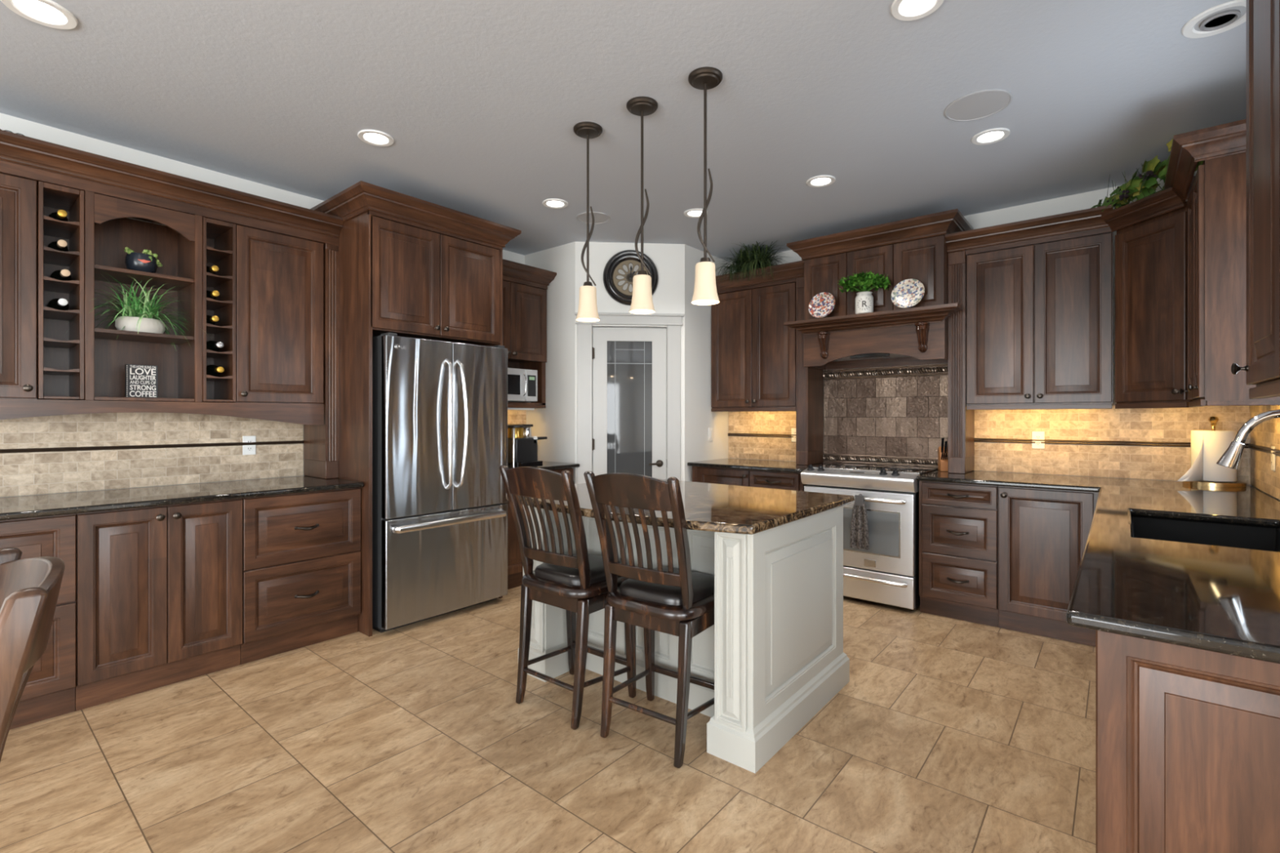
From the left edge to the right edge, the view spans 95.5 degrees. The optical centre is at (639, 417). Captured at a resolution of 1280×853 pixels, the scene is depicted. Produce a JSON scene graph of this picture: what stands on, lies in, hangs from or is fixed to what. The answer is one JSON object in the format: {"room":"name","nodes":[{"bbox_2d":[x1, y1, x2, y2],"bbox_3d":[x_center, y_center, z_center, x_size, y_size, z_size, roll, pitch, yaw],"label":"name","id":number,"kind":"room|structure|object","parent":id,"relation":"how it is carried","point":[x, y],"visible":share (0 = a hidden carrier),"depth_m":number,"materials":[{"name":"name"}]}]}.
{"room":"kitchen","nodes":[
{"label":"kitchen","id":0,"kind":"room"},
{"bbox_2d":[0,112,524,497],"bbox_3d":[-2.858,-0.090,3.214,0.100,2.780,8.520,0,0,40],"label":"wall","id":1,"kind":"structure","parent":0,"point":[13,124],"depth_m":3.27,"materials":[{"name":"white paint"}]},
{"bbox_2d":[0,173,36,399],"bbox_3d":[-3.042,-0.610,2.593,0.397,1.060,0.465,0,0,40],"label":"upper cabinet","id":2,"kind":"object","parent":1,"relation":"attached to","point":[18,195],"visible":1,"depth_m":2.63,"materials":[{"name":"brown wood"}]},
{"bbox_2d":[0,412,304,497],"bbox_3d":[-2.809,0.146,3.162,0.037,0.482,1.802,0,0,40],"label":"backsplash","id":3,"kind":"structure","parent":1,"relation":"attached to","point":[79,452],"depth_m":3.20,"materials":[{"name":"tile"}]},
{"bbox_2d":[242,435,255,454],"bbox_3d":[-2.427,0.175,3.610,0.009,0.118,0.072,0,0,40],"label":"electrical outlet","id":4,"kind":"object","parent":3,"relation":"attached to","point":[246,449],"visible":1,"depth_m":3.61,"materials":[{"name":"white plastic"}]},
{"bbox_2d":[0,129,344,245],"bbox_3d":[-2.488,-1.167,2.949,0.108,0.158,1.882,0,0,40],"label":"crown molding","id":5,"kind":"structure","parent":1,"relation":"attached to","point":[20,156],"depth_m":2.96,"materials":[{"name":"brown wood"}]},
{"bbox_2d":[235,224,323,404],"bbox_3d":[-2.249,-0.610,3.554,0.397,1.060,0.466,0,0,40],"label":"upper cabinet","id":6,"kind":"object","parent":1,"relation":"attached to","point":[279,277],"visible":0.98,"depth_m":3.43,"materials":[{"name":"brown wood"}]},
{"bbox_2d":[507,409,526,424],"bbox_3d":[-1.305,0.155,4.985,0.037,0.463,0.829,0,0,40],"label":"backsplash","id":7,"kind":"structure","parent":1,"relation":"attached to","point":[514,416],"depth_m":5.22,"materials":[{"name":"stone"}]},
{"bbox_2d":[502,258,556,408],"bbox_3d":[-1.136,-0.665,4.874,0.423,1.175,0.874,0,0,40],"label":"upper cabinet","id":8,"kind":"object","parent":1,"relation":"attached to","point":[525,287],"visible":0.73,"depth_m":4.90,"materials":[{"name":"brown wood"}]},
{"bbox_2d":[507,368,537,402],"bbox_3d":[-1.139,-0.265,4.897,0.334,0.285,0.505,0,0,40],"label":"microwave","id":9,"kind":"object","parent":8,"relation":"in","point":[522,383],"visible":0.51,"depth_m":4.88,"materials":[{"name":"silver metal"}]},
{"bbox_3d":[-2.665,-0.075,3.090,0.336,0.008,1.711,0,0,40],"label":"board","id":10,"kind":"object","parent":1,"relation":"attached to","visible":0},
{"bbox_2d":[36,181,84,399],"bbox_3d":[-2.855,-0.613,2.845,0.365,1.055,0.154,0,0,40],"label":"wine rack","id":11,"kind":"object","parent":10,"relation":"on","point":[60,356],"visible":0.81,"depth_m":2.83,"materials":[{"name":"brown wood"}]},
{"bbox_2d":[44,298,69,310],"bbox_3d":[-2.854,-0.545,2.853,0.316,0.074,0.074,0,0,40],"label":"wine bottle","id":12,"kind":"object","parent":11,"relation":"on","point":[56,304],"visible":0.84,"depth_m":2.81,"materials":[{"name":"black glass"}]},
{"bbox_2d":[48,269,71,280],"bbox_3d":[-2.848,-0.685,2.860,0.316,0.074,0.074,0,0,40],"label":"wine bottle","id":13,"kind":"object","parent":11,"relation":"on","point":[64,274],"visible":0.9,"depth_m":2.82,"materials":[{"name":"black glass"}]},
{"bbox_2d":[43,367,79,375],"bbox_3d":[-2.849,-0.223,2.839,0.341,0.016,0.121,0,0,40],"label":"shelf","id":14,"kind":"object","parent":11,"relation":"attached to","point":[46,371],"depth_m":2.81,"materials":[{"name":"brown wood"}]},
{"bbox_2d":[43,337,79,348],"bbox_3d":[-2.849,-0.361,2.839,0.341,0.016,0.121,0,0,40],"label":"shelf","id":15,"kind":"object","parent":11,"relation":"attached to","point":[48,343],"depth_m":2.81,"materials":[{"name":"brown wood"}]},
{"bbox_2d":[43,306,79,320],"bbox_3d":[-2.849,-0.504,2.839,0.341,0.016,0.121,0,0,40],"label":"shelf","id":16,"kind":"object","parent":11,"relation":"attached to","point":[49,313],"depth_m":2.81,"materials":[{"name":"brown wood"}]},
{"bbox_2d":[43,275,79,293],"bbox_3d":[-2.849,-0.644,2.839,0.341,0.016,0.121,0,0,40],"label":"shelf","id":17,"kind":"object","parent":11,"relation":"attached to","point":[51,286],"depth_m":2.82,"materials":[{"name":"brown wood"}]},
{"bbox_2d":[43,246,79,266],"bbox_3d":[-2.849,-0.782,2.839,0.341,0.016,0.121,0,0,40],"label":"shelf","id":18,"kind":"object","parent":11,"relation":"attached to","point":[51,257],"depth_m":2.82,"materials":[{"name":"brown wood"}]},
{"bbox_2d":[43,215,79,239],"bbox_3d":[-2.849,-0.924,2.839,0.341,0.016,0.121,0,0,40],"label":"shelf","id":19,"kind":"object","parent":11,"relation":"attached to","point":[53,228],"depth_m":2.83,"materials":[{"name":"brown wood"}]},
{"bbox_2d":[82,190,202,402],"bbox_3d":[-2.657,-0.611,3.084,0.365,1.059,0.463,0,0,40],"label":"open shelf","id":20,"kind":"object","parent":10,"relation":"on","point":[108,229],"visible":0.72,"depth_m":3.13,"materials":[{"name":"brown wood"}]},
{"bbox_2d":[64,271,196,350],"bbox_3d":[-2.605,-0.564,3.064,0.523,0.402,0.610,0,0,25],"label":"grass planter","id":21,"kind":"object","parent":20,"relation":"on","point":[142,320],"visible":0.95,"depth_m":3.01,"materials":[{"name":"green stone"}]},
{"bbox_2d":[124,364,157,398],"bbox_3d":[-2.622,-0.187,3.058,0.030,0.175,0.128,0,0,40],"label":"word sign","id":22,"kind":"object","parent":20,"relation":"on","point":[140,380],"visible":1,"depth_m":3.04,"materials":[{"name":"grey"}]},
{"bbox_2d":[124,247,162,273],"bbox_3d":[-2.622,-0.811,3.063,0.142,0.136,0.133,0,0,-14],"label":"succulent pot","id":23,"kind":"object","parent":20,"relation":"on","point":[145,261],"visible":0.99,"depth_m":3.02,"materials":[{"name":"black ceramic"}]},
{"bbox_2d":[0,399,324,424],"bbox_3d":[-2.527,-0.017,2.977,0.020,0.129,1.711,0,0,40],"label":"valance","id":24,"kind":"object","parent":10,"relation":"attached to","point":[300,414],"visible":1,"depth_m":3.04,"materials":[{"name":"brown wood"}]},
{"bbox_2d":[202,217,235,402],"bbox_3d":[-2.460,-0.613,3.324,0.365,1.055,0.154,0,0,40],"label":"wine rack","id":25,"kind":"object","parent":10,"relation":"on","point":[219,237],"visible":0.7,"depth_m":3.28,"materials":[{"name":"brown wood"}]},
{"bbox_2d":[206,374,232,381],"bbox_3d":[-2.454,-0.223,3.318,0.341,0.016,0.121,0,0,40],"label":"shelf","id":26,"kind":"object","parent":25,"relation":"attached to","point":[220,377],"depth_m":3.29,"materials":[{"name":"brown wood"}]},
{"bbox_2d":[206,349,232,358],"bbox_3d":[-2.454,-0.361,3.318,0.341,0.016,0.121,0,0,40],"label":"shelf","id":27,"kind":"object","parent":25,"relation":"attached to","point":[224,353],"depth_m":3.28,"materials":[{"name":"brown wood"}]},
{"bbox_2d":[206,323,232,333],"bbox_3d":[-2.454,-0.504,3.318,0.341,0.016,0.121,0,0,40],"label":"shelf","id":28,"kind":"object","parent":25,"relation":"attached to","point":[227,328],"depth_m":3.28,"materials":[{"name":"brown wood"}]},
{"bbox_2d":[206,297,232,311],"bbox_3d":[-2.454,-0.644,3.318,0.341,0.016,0.121,0,0,40],"label":"shelf","id":29,"kind":"object","parent":25,"relation":"attached to","point":[212,304],"depth_m":3.29,"materials":[{"name":"brown wood"}]},
{"bbox_2d":[206,271,232,287],"bbox_3d":[-2.454,-0.782,3.318,0.341,0.016,0.121,0,0,40],"label":"shelf","id":30,"kind":"object","parent":25,"relation":"attached to","point":[212,280],"depth_m":3.29,"materials":[{"name":"brown wood"}]},
{"bbox_2d":[206,245,232,263],"bbox_3d":[-2.454,-0.924,3.318,0.341,0.016,0.121,0,0,40],"label":"shelf","id":31,"kind":"object","parent":25,"relation":"attached to","point":[213,255],"depth_m":3.29,"materials":[{"name":"brown wood"}]},
{"bbox_2d":[0,586,1095,852],"bbox_3d":[0.690,1.325,0.286,9.300,0.050,8.520,0,0,40],"label":"floor","id":32,"kind":"structure","parent":0,"point":[944,735],"depth_m":2.19,"materials":[{"name":"tile"}]},
{"bbox_2d":[0,546,64,761],"bbox_3d":[-1.313,0.790,0.931,0.496,1.020,0.555,0,0,40],"label":"dining chair","id":33,"kind":"object","parent":32,"relation":"on","point":[29,588],"visible":1,"depth_m":0.95,"materials":[{"name":"brown wood"}]},
{"bbox_2d":[0,513,75,729],"bbox_3d":[-2.888,0.860,2.508,0.692,0.880,0.592,0,0,40],"label":"base cabinet","id":34,"kind":"object","parent":32,"relation":"on","point":[49,691],"visible":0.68,"depth_m":2.50,"materials":[{"name":"brown wood"}]},
{"bbox_2d":[75,498,242,711],"bbox_3d":[-2.502,0.860,2.980,0.687,0.880,0.624,0,0,40],"label":"base cabinet","id":35,"kind":"object","parent":32,"relation":"on","point":[159,588],"visible":0.97,"depth_m":2.75,"materials":[{"name":"brown wood"}]},
{"bbox_2d":[240,487,360,664],"bbox_3d":[-2.106,0.860,3.455,0.692,0.880,0.609,0,0,40],"label":"base cabinet","id":36,"kind":"object","parent":32,"relation":"on","point":[301,553],"visible":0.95,"depth_m":3.23,"materials":[{"name":"brown wood"}]},
{"bbox_2d":[0,475,364,520],"bbox_3d":[-2.510,0.403,2.966,0.697,0.030,1.880,0,0,40],"label":"countertop","id":37,"kind":"structure","parent":36,"relation":"on","point":[71,503],"depth_m":2.91,"materials":[{"name":"black stone"}]},
{"bbox_2d":[303,243,338,479],"bbox_3d":[-2.072,-0.376,3.774,0.340,1.525,0.079,0,0,40],"label":"fluted pilaster","id":38,"kind":"object","parent":37,"relation":"on","point":[321,445],"visible":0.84,"depth_m":3.67,"materials":[{"name":"brown wood"}]},
{"bbox_2d":[310,181,521,636],"bbox_3d":[-1.554,-0.023,4.024,0.860,2.645,1.150,0,0,40],"label":"tall cabinet","id":39,"kind":"object","parent":32,"relation":"on","point":[409,266],"visible":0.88,"depth_m":3.63,"materials":[{"name":"brown wood"}]},
{"bbox_2d":[372,332,507,632],"bbox_3d":[-1.493,0.399,3.997,0.879,1.803,0.885,0,0,40],"label":"refrigerator","id":40,"kind":"object","parent":32,"relation":"on","point":[440,408],"visible":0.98,"depth_m":3.66,"materials":[{"name":"grey metal"}]},
{"bbox_2d":[503,467,573,589],"bbox_3d":[-1.043,0.860,4.744,0.692,0.880,0.790,0,0,40],"label":"base cabinet","id":41,"kind":"object","parent":32,"relation":"on","point":[515,567],"visible":0.02,"depth_m":4.39,"materials":[{"name":"brown wood"}]},
{"bbox_2d":[507,461,579,470],"bbox_3d":[-1.031,0.403,4.758,0.697,0.030,0.828,0,0,40],"label":"countertop","id":42,"kind":"structure","parent":41,"relation":"on","point":[548,465],"depth_m":4.72,"materials":[{"name":"black stone"}]},
{"bbox_2d":[507,424,546,465],"bbox_3d":[-0.981,0.225,4.907,0.300,0.326,0.353,0,0,40],"label":"coffee machine","id":43,"kind":"object","parent":42,"relation":"on","point":[522,446],"visible":0.92,"depth_m":4.80,"materials":[{"name":"black plastic"}]},
{"bbox_2d":[498,465,635,729],"bbox_3d":[-0.306,0.755,2.668,0.451,1.089,0.542,0,0,38],"label":"counter stool","id":44,"kind":"object","parent":32,"relation":"on","point":[575,584],"visible":0.91,"depth_m":2.52,"materials":[{"name":"brown wood"}]},
{"bbox_2d":[534,553,628,585],"bbox_3d":[-0.271,0.701,2.714,0.357,0.047,0.370,0,0,38],"label":"cushion","id":45,"kind":"object","parent":44,"relation":"on","point":[563,575],"depth_m":2.58,"materials":[{"name":"black leather"}]},
{"bbox_2d":[583,471,714,768],"bbox_3d":[0.096,0.755,2.401,0.451,1.089,0.542,0,0,35],"label":"counter stool","id":46,"kind":"object","parent":32,"relation":"on","point":[679,602],"visible":0.92,"depth_m":2.25,"materials":[{"name":"brown wood"}]},
{"bbox_2d":[619,566,714,605],"bbox_3d":[0.129,0.701,2.448,0.357,0.047,0.370,0,0,35],"label":"cushion","id":47,"kind":"object","parent":46,"relation":"on","point":[703,584],"depth_m":2.32,"materials":[{"name":"black leather"}]},
{"bbox_2d":[518,505,849,773],"bbox_3d":[0.202,0.860,2.922,1.357,0.880,0.959,0,0,40],"label":"kitchen island","id":48,"kind":"object","parent":32,"relation":"on","point":[774,656],"visible":0.6,"depth_m":2.44,"materials":[{"name":"grey paint"}]},
{"bbox_2d":[506,479,854,534],"bbox_3d":[0.149,0.401,2.860,1.406,0.034,1.142,0,0,40],"label":"island countertop","id":49,"kind":"structure","parent":48,"relation":"on","point":[708,507],"depth_m":2.52,"materials":[{"name":"brown stone"}]},
{"bbox_2d":[692,466,806,491],"bbox_3d":[1.023,0.860,4.924,1.010,0.880,0.692,0,0,40],"label":"base cabinet","id":50,"kind":"object","parent":32,"relation":"on","point":[745,477],"visible":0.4,"depth_m":4.64,"materials":[{"name":"brown wood"}]},
{"bbox_2d":[687,457,828,473],"bbox_3d":[1.019,0.403,4.923,1.038,0.030,0.682,0,0,40],"label":"countertop","id":51,"kind":"structure","parent":50,"relation":"on","point":[728,463],"depth_m":4.81,"materials":[{"name":"black stone"}]},
{"bbox_2d":[795,276,823,465],"bbox_3d":[1.414,-0.376,4.836,0.100,1.525,0.325,0,0,40],"label":"fluted pilaster","id":52,"kind":"object","parent":51,"relation":"on","point":[809,381],"visible":0.68,"depth_m":4.73,"materials":[{"name":"brown wood"}]},
{"bbox_2d":[800,462,937,609],"bbox_3d":[1.708,0.815,4.312,0.782,0.930,0.754,0,0,40],"label":"range","id":53,"kind":"object","parent":32,"relation":"on","point":[887,573],"visible":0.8,"depth_m":3.96,"materials":[{"name":"silver metal"}]},
{"bbox_2d":[849,493,869,550],"bbox_3d":[1.514,0.714,3.995,0.124,0.373,0.066,0,0,40],"label":"dish towel","id":54,"kind":"object","parent":53,"relation":"hanging from","point":[859,526],"visible":1,"depth_m":3.97,"materials":[{"name":"fabric"}]},
{"bbox_2d":[813,462,937,475],"bbox_3d":[1.765,0.389,4.381,0.778,0.019,0.575,0,0,40],"label":"cooktop","id":55,"kind":"object","parent":53,"relation":"in","point":[842,466],"depth_m":4.32,"materials":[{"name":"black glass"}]},
{"bbox_2d":[919,480,998,626],"bbox_3d":[2.212,0.860,3.943,0.450,0.880,0.692,0,0,40],"label":"base cabinet","id":56,"kind":"object","parent":32,"relation":"on","point":[958,522],"visible":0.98,"depth_m":3.70,"materials":[{"name":"brown wood"}]},
{"bbox_2d":[998,485,1098,646],"bbox_3d":[2.581,0.860,3.642,0.500,0.880,0.687,0,0,40],"label":"base cabinet","id":57,"kind":"object","parent":32,"relation":"on","point":[1042,533],"visible":0.86,"depth_m":3.43,"materials":[{"name":"brown wood"}]},
{"bbox_2d":[1095,630,1279,852],"bbox_3d":[1.447,0.860,1.325,0.620,0.880,0.905,0,0,40],"label":"base cabinet","id":58,"kind":"object","parent":32,"relation":"on","point":[1188,739],"visible":0.81,"depth_m":1.09,"materials":[{"name":"brown wood"}]},
{"bbox_2d":[916,470,1279,663],"bbox_3d":[1.806,0.403,2.547,1.608,0.030,3.347,0,0,40],"label":"countertop","id":59,"kind":"structure","parent":58,"relation":"on","point":[1220,599],"depth_m":1.46,"materials":[{"name":"black stone"}]},
{"bbox_2d":[937,437,947,471],"bbox_3d":[2.199,0.267,4.191,0.070,0.241,0.157,0,0,20],"label":"knife block","id":60,"kind":"object","parent":59,"relation":"on","point":[942,451],"visible":0.64,"depth_m":4.16,"materials":[{"name":"brown wood"}]},
{"bbox_2d":[947,250,974,473],"bbox_3d":[2.280,-0.376,4.122,0.106,1.525,0.325,0,0,40],"label":"fluted pilaster","id":61,"kind":"object","parent":59,"relation":"on","point":[961,420],"visible":0.9,"depth_m":4.00,"materials":[{"name":"brown wood"}]},
{"bbox_2d":[1130,515,1279,551],"bbox_3d":[2.007,0.523,2.039,0.464,0.210,0.830,0,0,40],"label":"sink","id":62,"kind":"object","parent":59,"relation":"in","point":[1210,533],"visible":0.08,"depth_m":2.33,"materials":[{"name":"black"}]},
{"bbox_2d":[1177,416,1246,487],"bbox_3d":[3.245,0.191,3.308,0.295,0.394,0.337,0,0,40],"label":"paper towel holder","id":63,"kind":"object","parent":59,"relation":"on","point":[1207,446],"visible":1,"depth_m":3.27,"materials":[{"name":"white paper"}]},
{"bbox_2d":[1216,408,1279,469],"bbox_3d":[2.050,0.181,1.856,0.291,0.413,0.147,0,0,40],"label":"faucet","id":64,"kind":"object","parent":59,"relation":"on","point":[1231,458],"visible":1,"depth_m":1.94,"materials":[{"name":"silver metal"}]},
{"bbox_2d":[524,241,574,483],"bbox_3d":[-0.780,-0.090,5.136,0.660,2.780,0.070,0,0,40],"label":"wall","id":65,"kind":"structure","parent":0,"point":[556,422],"depth_m":5.02,"materials":[{"name":"white paint"}]},
{"bbox_2d":[0,0,1245,262],"bbox_3d":[0.697,-1.520,0.216,9.400,0.080,8.620,0,0,40],"label":"ceiling","id":66,"kind":"structure","parent":0,"point":[481,103],"depth_m":2.70,"materials":[{"name":"grey paint"}]},
{"bbox_2d":[0,0,78,29],"bbox_3d":[-2.180,-1.476,2.111,0.200,0.008,0.200,0,0,40],"label":"recessed light","id":67,"kind":"object","parent":66,"relation":"in","point":[48,13],"visible":1,"depth_m":2.12,"materials":[{"name":"white"}]},
{"bbox_2d":[357,129,394,146],"bbox_3d":[-1.398,-1.476,3.078,0.176,0.008,0.176,0,0,40],"label":"recessed light","id":68,"kind":"object","parent":66,"relation":"in","point":[373,137],"visible":1,"depth_m":3.07,"materials":[{"name":"white"}]},
{"bbox_2d":[542,198,568,208],"bbox_3d":[-0.586,-1.476,4.022,0.176,0.008,0.176,0,0,40],"label":"recessed light","id":69,"kind":"object","parent":66,"relation":"in","point":[554,203],"visible":1,"depth_m":4.02,"materials":[{"name":"white"}]},
{"bbox_2d":[573,121,602,321],"bbox_3d":[-0.267,-0.989,2.983,0.148,0.980,0.148,0,0,40],"label":"pendant light","id":70,"kind":"object","parent":66,"relation":"hanging from","point":[588,308],"visible":1,"depth_m":2.96,"materials":[{"name":"brown metal"}]},
{"bbox_2d":[576,211,610,223],"bbox_3d":[-0.344,-1.477,4.312,0.250,0.006,0.250,0,0,40],"label":"ceiling speaker","id":71,"kind":"object","parent":66,"relation":"attached to","point":[599,218],"visible":0.79,"depth_m":4.30,"materials":[{"name":"grey"}]},
{"bbox_2d":[626,96,657,314],"bbox_3d":[0.010,-0.989,2.754,0.148,0.980,0.148,0,0,40],"label":"pendant light","id":72,"kind":"object","parent":66,"relation":"hanging from","point":[642,303],"visible":1,"depth_m":2.73,"materials":[{"name":"beige glass"}]},
{"bbox_2d":[688,66,722,305],"bbox_3d":[0.284,-0.989,2.528,0.148,0.980,0.148,0,0,40],"label":"pendant light","id":73,"kind":"object","parent":66,"relation":"hanging from","point":[704,78],"visible":1,"depth_m":2.51,"materials":[{"name":"white glass"}]},
{"bbox_2d":[806,175,835,187],"bbox_3d":[1.133,-1.476,3.640,0.176,0.008,0.176,0,0,40],"label":"recessed light","id":74,"kind":"object","parent":66,"relation":"in","point":[818,181],"visible":1,"depth_m":3.63,"materials":[{"name":"white"}]},
{"bbox_2d":[890,0,944,21],"bbox_3d":[0.991,-1.476,2.075,0.176,0.008,0.176,0,0,40],"label":"recessed light","id":75,"kind":"object","parent":66,"relation":"in","point":[901,10],"visible":1,"depth_m":2.10,"materials":[{"name":"white"}]},
{"bbox_2d":[944,88,1012,121],"bbox_3d":[1.604,-1.477,2.761,0.280,0.006,0.280,0,0,40],"label":"ceiling speaker","id":76,"kind":"object","parent":66,"relation":"attached to","point":[980,104],"visible":1,"depth_m":2.75,"materials":[{"name":"grey"}]},
{"bbox_2d":[971,128,1010,145],"bbox_3d":[1.846,-1.476,3.060,0.176,0.008,0.176,0,0,40],"label":"recessed light","id":77,"kind":"object","parent":66,"relation":"in","point":[989,136],"visible":1,"depth_m":3.05,"materials":[{"name":"white"}]},
{"bbox_2d":[1181,0,1245,38],"bbox_3d":[2.154,-1.472,2.158,0.210,0.015,0.210,0,0,40],"label":"recessed light","id":78,"kind":"object","parent":66,"relation":"in","point":[1225,16],"visible":0.84,"depth_m":2.16,"materials":[{"name":"white"}]},
{"bbox_2d":[574,241,684,484],"bbox_3d":[-0.085,-0.090,4.971,0.934,2.780,0.070,0,0,-5],"label":"wall","id":79,"kind":"structure","parent":0,"point":[668,297],"depth_m":4.96,"materials":[{"name":"white paint"}]},
{"bbox_2d":[591,327,666,479],"bbox_3d":[-0.092,0.264,4.930,0.653,2.053,0.101,0,0,-5],"label":"door","id":80,"kind":"structure","parent":79,"relation":"in","point":[629,363],"depth_m":4.96,"materials":[{"name":"grey paint"}]},
{"bbox_2d":[574,312,684,484],"bbox_3d":[-0.085,0.211,4.919,0.925,2.178,0.034,0,0,-5],"label":"trim","id":81,"kind":"structure","parent":79,"relation":"attached to","point":[673,322],"depth_m":4.91,"materials":[{"name":"grey paint"}]},
{"bbox_2d":[603,249,658,305],"bbox_3d":[-0.077,-1.182,4.917,0.472,0.472,0.040,0,0,-5],"label":"wall clock","id":82,"kind":"object","parent":79,"relation":"attached to","point":[619,272],"visible":0.66,"depth_m":4.92,"materials":[{"name":"black metal"}]},
{"bbox_2d":[684,244,729,481],"bbox_3d":[0.592,-0.090,5.281,0.070,2.780,0.740,0,0,40],"label":"wall","id":83,"kind":"structure","parent":0,"point":[699,416],"depth_m":5.13,"materials":[{"name":"white paint"}]},
{"bbox_2d":[729,170,1254,488],"bbox_3d":[1.750,-0.090,4.870,4.900,2.780,0.100,0,0,40],"label":"wall","id":84,"kind":"structure","parent":0,"point":[1083,201],"depth_m":3.97,"materials":[{"name":"white paint"}]},
{"bbox_2d":[711,260,804,411],"bbox_3d":[1.080,-0.648,5.075,0.930,1.196,0.427,0,0,40],"label":"upper cabinet","id":85,"kind":"object","parent":84,"relation":"attached to","point":[753,353],"visible":0.88,"depth_m":4.98,"materials":[{"name":"brown wood"}]},
{"bbox_2d":[715,240,787,283],"bbox_3d":[0.997,-1.385,5.104,0.787,0.558,0.694,0,0,43],"label":"spiky plant","id":86,"kind":"object","parent":85,"relation":"on","point":[744,262],"visible":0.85,"depth_m":4.98,"materials":[{"name":"green plant"}]},
{"bbox_2d":[728,411,795,461],"bbox_3d":[1.163,0.155,5.266,0.828,0.463,0.032,0,0,40],"label":"backsplash","id":87,"kind":"structure","parent":84,"relation":"attached to","point":[755,435],"depth_m":5.29,"materials":[{"name":"tile"}]},
{"bbox_2d":[783,208,973,369],"bbox_3d":[1.781,-0.886,4.399,1.224,0.973,0.566,0,0,40],"label":"range hood","id":88,"kind":"object","parent":84,"relation":"attached to","point":[916,247],"visible":0.9,"depth_m":4.23,"materials":[{"name":"brown wood"}]},
{"bbox_2d":[808,292,835,318],"bbox_3d":[1.379,-0.842,4.409,0.208,0.215,0.068,0,0,41],"label":"decorative plate","id":89,"kind":"object","parent":88,"relation":"on","point":[821,304],"visible":0.98,"depth_m":4.41,"materials":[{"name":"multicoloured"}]},
{"bbox_2d":[837,271,891,314],"bbox_3d":[1.615,-0.901,4.195,0.377,0.308,0.250,0,0,21],"label":"plant","id":90,"kind":"object","parent":88,"relation":"on","point":[864,300],"visible":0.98,"depth_m":4.17,"materials":[{"name":"green plant"}]},
{"bbox_2d":[783,302,962,334],"bbox_3d":[1.648,-0.698,4.237,1.224,0.096,0.146,0,0,40],"label":"mantel shelf","id":91,"kind":"object","parent":88,"relation":"attached to","point":[934,315],"depth_m":4.18,"materials":[{"name":"brown wood"}]},
{"bbox_2d":[891,279,924,309],"bbox_3d":[1.851,-0.848,4.019,0.218,0.225,0.071,0,0,41],"label":"decorative plate","id":92,"kind":"object","parent":88,"relation":"on","point":[908,293],"visible":0.98,"depth_m":4.02,"materials":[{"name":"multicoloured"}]},
{"bbox_2d":[822,363,947,467],"bbox_3d":[1.946,0.000,4.609,1.008,0.800,0.048,0,0,40],"label":"tile panel","id":93,"kind":"object","parent":84,"relation":"attached to","point":[884,415],"visible":0.95,"depth_m":4.60,"materials":[{"name":"brown tile"}]},
{"bbox_2d":[945,204,1113,409],"bbox_3d":[2.562,-0.648,3.852,0.890,1.196,0.427,0,0,40],"label":"upper cabinet","id":94,"kind":"object","parent":84,"relation":"attached to","point":[1040,291],"visible":0.99,"depth_m":3.69,"materials":[{"name":"brown wood"}]},
{"bbox_2d":[973,404,1250,484],"bbox_3d":[2.974,0.155,3.772,1.410,0.463,0.032,0,0,40],"label":"backsplash","id":95,"kind":"structure","parent":84,"relation":"attached to","point":[1136,443],"depth_m":3.75,"materials":[{"name":"stone"}]},
{"bbox_2d":[1031,431,1044,448],"bbox_3d":[2.718,0.157,3.967,0.072,0.118,0.009,0,0,40],"label":"electrical outlet","id":96,"kind":"object","parent":95,"relation":"attached to","point":[1035,435],"visible":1,"depth_m":3.96,"materials":[{"name":"white plastic"}]},
{"bbox_2d":[1101,186,1192,408],"bbox_3d":[2.926,-0.628,3.268,0.320,1.155,0.421,0,0,-5],"label":"upper cabinet","id":97,"kind":"object","parent":84,"relation":"attached to","point":[1151,237],"visible":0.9,"depth_m":3.24,"materials":[{"name":"brown wood"}]},
{"bbox_2d":[1091,138,1203,212],"bbox_3d":[2.842,-1.313,3.287,0.256,0.348,0.582,0,0,-5],"label":"garland","id":98,"kind":"object","parent":97,"relation":"on","point":[1142,186],"visible":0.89,"depth_m":3.27,"materials":[{"name":"green plant"}]},
{"bbox_2d":[1254,487,1279,501],"bbox_3d":[2.474,-0.090,1.977,0.100,2.780,3.440,0,0,40],"label":"wall","id":99,"kind":"structure","parent":0,"point":[1255,487],"depth_m":3.05,"materials":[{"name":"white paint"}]},
{"bbox_2d":[1164,119,1279,407],"bbox_3d":[2.770,-0.653,2.749,0.402,1.206,0.741,0,0,40],"label":"upper cabinet","id":100,"kind":"object","parent":99,"relation":"attached to","point":[1215,196],"visible":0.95,"depth_m":2.56,"materials":[{"name":"brown wood"}]},
{"bbox_2d":[1231,0,1279,399],"bbox_3d":[1.502,-0.712,1.211,0.402,1.324,1.067,0,0,40],"label":"upper cabinet","id":101,"kind":"object","parent":99,"relation":"attached to","point":[1262,367],"visible":1,"depth_m":1.46,"materials":[{"name":"brown wood"}]},
{"bbox_2d":[1248,405,1279,499],"bbox_3d":[2.416,0.155,2.012,0.030,0.463,3.409,0,0,40],"label":"backsplash","id":102,"kind":"structure","parent":99,"relation":"attached to","point":[1265,435],"depth_m":2.98,"materials":[{"name":"tile"}]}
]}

